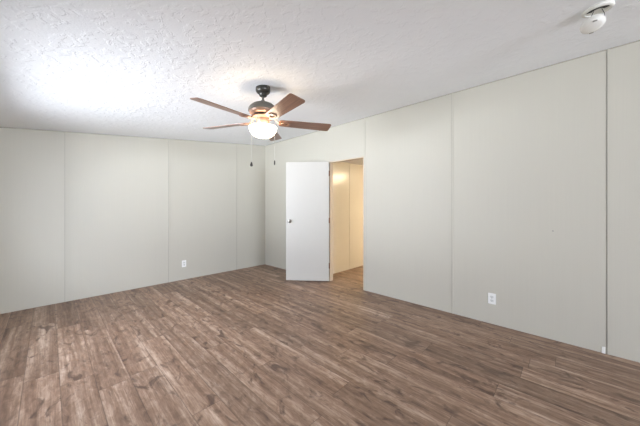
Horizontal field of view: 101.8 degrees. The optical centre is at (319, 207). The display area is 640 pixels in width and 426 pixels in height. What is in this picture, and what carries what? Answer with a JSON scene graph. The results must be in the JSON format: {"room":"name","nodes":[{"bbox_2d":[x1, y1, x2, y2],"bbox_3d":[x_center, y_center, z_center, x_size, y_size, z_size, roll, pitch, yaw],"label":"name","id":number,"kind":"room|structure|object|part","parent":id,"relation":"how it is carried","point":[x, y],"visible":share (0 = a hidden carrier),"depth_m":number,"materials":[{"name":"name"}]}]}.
{"room":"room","nodes":[
{"label":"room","id":0,"kind":"room"},
{"bbox_2d":[0,128,264,313],"bbox_3d":[-2.616,-0.046,4.212,0.075,2.574,4.200,0,0,44],"label":"wall","id":1,"kind":"structure","parent":0,"point":[117,186],"depth_m":3.79,"materials":[{"name":"paint"}]},
{"bbox_2d":[65,132,66,301],"bbox_3d":[-3.331,0.127,3.407,0.005,2.228,0.024,0,0,44],"label":"trim","id":2,"kind":"structure","parent":1,"relation":"attached to","point":[65,132],"depth_m":3.41,"materials":[{"name":"plastic"}]},
{"bbox_2d":[0,127,261,145],"bbox_3d":[-2.589,-1.105,4.183,0.004,0.455,4.046,0,0,44],"label":"trim","id":3,"kind":"structure","parent":1,"relation":"attached to","point":[0,127],"depth_m":3.79,"materials":[{"name":"beige"}]},
{"bbox_2d":[168,139,169,281],"bbox_3d":[-2.488,0.060,4.288,0.005,2.363,0.024,0,0,44],"label":"trim","id":4,"kind":"structure","parent":1,"relation":"attached to","point":[168,139],"depth_m":4.29,"materials":[{"name":"plastic"}]},
{"bbox_2d":[237,144,237,268],"bbox_3d":[-1.646,-0.008,5.169,0.005,2.497,0.024,0,0,44],"label":"trim","id":5,"kind":"structure","parent":1,"relation":"attached to","point":[237,144],"depth_m":5.17,"materials":[{"name":"plastic"}]},
{"bbox_2d":[0,264,639,425],"bbox_3d":[1.985,1.301,2.096,9.650,0.120,7.500,0,0,44],"label":"floor","id":6,"kind":"structure","parent":0,"point":[250,346],"depth_m":2.05,"materials":[{"name":"plastic"}]},
{"bbox_2d":[0,0,639,145],"bbox_3d":[0.819,-1.155,0.876,9.650,0.556,4.125,0,0,44],"label":"ceiling","id":7,"kind":"structure","parent":0,"point":[135,68],"depth_m":1.90,"materials":[{"name":"white paint"}]},
{"bbox_2d":[190,85,330,166],"bbox_3d":[-0.546,-0.749,2.417,1.284,0.765,1.267,0,0,44],"label":"ceiling fan","id":8,"kind":"object","parent":7,"relation":"hanging from","point":[263,112],"visible":1,"depth_m":2.35,"materials":[{"name":"brown wood"}]},
{"bbox_3d":[-0.783,-0.806,2.127,0.136,0.035,0.514,0,0,37],"label":"blade","id":9,"kind":"part","parent":8,"relation":"part of","materials":[{"name":"brown wood"}]},
{"bbox_3d":[-0.921,-0.806,2.585,0.514,0.035,0.136,0,0,19],"label":"blade","id":10,"kind":"part","parent":8,"relation":"part of","materials":[{"name":"brown wood"}]},
{"bbox_3d":[-0.642,-0.821,2.316,0.076,0.073,0.178,0,0,37],"label":"blade arm","id":11,"kind":"part","parent":8,"relation":"part of","materials":[{"name":"brown metal"}]},
{"bbox_3d":[-0.598,-0.610,2.380,0.003,0.410,0.072,0,0,41],"label":"pull chain","id":12,"kind":"part","parent":8,"relation":"part of","materials":[{"name":"silver metal"}]},
{"bbox_3d":[-0.537,-0.880,2.451,0.256,0.033,0.256,0,0,44],"label":"motor","id":13,"kind":"part","parent":8,"relation":"part of","materials":[{"name":"brown metal"}]},
{"bbox_3d":[-0.537,-0.703,2.451,0.260,0.095,0.260,0,0,44],"label":"lamp shade","id":14,"kind":"part","parent":8,"relation":"part of","materials":[{"name":"beige glass"}]},
{"bbox_3d":[-0.450,-0.617,2.384,0.103,0.396,0.003,0,0,38],"label":"pull chain","id":15,"kind":"part","parent":8,"relation":"part of","materials":[{"name":"silver metal"}]},
{"bbox_3d":[-0.441,-0.821,2.309,0.076,0.073,0.178,0,0,-35],"label":"blade arm","id":16,"kind":"part","parent":8,"relation":"part of","materials":[{"name":"brown metal"}]},
{"bbox_3d":[-0.528,-0.806,2.858,0.136,0.035,0.514,0,0,1],"label":"blade","id":17,"kind":"part","parent":8,"relation":"part of","materials":[{"name":"brown wood"}]},
{"bbox_3d":[-0.372,-0.821,2.499,0.178,0.073,0.076,0,0,-17],"label":"blade arm","id":18,"kind":"part","parent":8,"relation":"part of","materials":[{"name":"brown metal"}]},
{"bbox_3d":[-0.305,-0.806,2.117,0.136,0.035,0.514,0,0,-35],"label":"blade","id":19,"kind":"part","parent":8,"relation":"part of","materials":[{"name":"brown wood"}]},
{"bbox_3d":[-0.147,-0.806,2.569,0.514,0.035,0.136,0,0,-17],"label":"blade","id":20,"kind":"part","parent":8,"relation":"part of","materials":[{"name":"brown wood"}]},
{"bbox_2d":[580,0,614,33],"bbox_3d":[1.722,-1.171,1.614,0.146,0.140,0.146,0,0,-27],"label":"smoke detector","id":21,"kind":"object","parent":7,"relation":"attached to","point":[595,20],"visible":1,"depth_m":1.60,"materials":[{"name":"white plastic"}]},
{"bbox_2d":[333,162,362,273],"bbox_3d":[1.125,0.131,5.823,0.100,2.220,3.300,0,0,44],"label":"wall","id":22,"kind":"structure","parent":0,"point":[340,169],"depth_m":5.14,"materials":[{"name":"beige paint"}]},
{"bbox_2d":[349,163,349,268],"bbox_3d":[0.592,0.181,5.191,0.004,2.120,0.016,0,0,44],"label":"trim","id":23,"kind":"structure","parent":22,"relation":"attached to","point":[349,163],"depth_m":5.18,"materials":[{"name":"beige wood"}]},
{"bbox_2d":[344,159,362,165],"bbox_3d":[1.965,-0.929,4.968,2.297,0.100,3.225,0,0,44],"label":"ceiling","id":24,"kind":"structure","parent":0,"point":[358,161],"depth_m":5.01,"materials":[{"name":"white paint"}]},
{"bbox_2d":[265,41,639,362],"bbox_3d":[2.297,-0.096,2.369,9.575,2.674,0.075,0,0,44],"label":"wall","id":25,"kind":"structure","parent":0,"point":[530,148],"depth_m":2.65,"materials":[{"name":"paint"}]},
{"bbox_2d":[286,162,329,280],"bbox_3d":[-0.204,0.236,4.355,0.738,1.981,0.169,0,0,5],"label":"door","id":26,"kind":"structure","parent":25,"relation":"in","point":[307,183],"depth_m":4.34,"materials":[{"name":"white paint"}]},
{"bbox_2d":[329,156,363,289],"bbox_3d":[0.434,0.240,4.153,0.696,2.002,0.078,0,0,44],"label":"trim","id":27,"kind":"structure","parent":25,"relation":"attached to","point":[362,157],"depth_m":4.36,"materials":[{"name":"beige paint"}]},
{"bbox_2d":[364,118,364,289],"bbox_3d":[0.665,-0.044,3.873,0.022,2.570,0.005,0,0,44],"label":"trim","id":28,"kind":"structure","parent":25,"relation":"attached to","point":[364,118],"depth_m":3.87,"materials":[{"name":"plastic"}]},
{"bbox_2d":[451,93,452,313],"bbox_3d":[1.544,-0.044,3.032,0.022,2.570,0.005,0,0,44],"label":"trim","id":29,"kind":"structure","parent":25,"relation":"attached to","point":[452,93],"depth_m":3.03,"materials":[{"name":"plastic"}]},
{"bbox_2d":[266,40,639,145],"bbox_3d":[2.242,-1.328,2.366,9.500,0.009,0.004,0,0,44],"label":"trim","id":30,"kind":"structure","parent":25,"relation":"attached to","point":[637,40],"depth_m":2.72,"materials":[{"name":"beige"}]},
{"bbox_2d":[488,293,495,304],"bbox_3d":[1.826,0.973,2.761,0.070,0.115,0.009,0,0,44],"label":"wall outlet","id":31,"kind":"object","parent":25,"relation":"attached to","point":[491,297],"visible":1,"depth_m":2.76,"materials":[{"name":"white plastic"}]},
{"bbox_2d":[607,49,609,354],"bbox_3d":[2.426,-0.044,2.189,0.016,2.570,0.005,0,0,44],"label":"trim","id":32,"kind":"structure","parent":25,"relation":"attached to","point":[608,50],"depth_m":2.19,"materials":[{"name":"plastic"}]}
]}

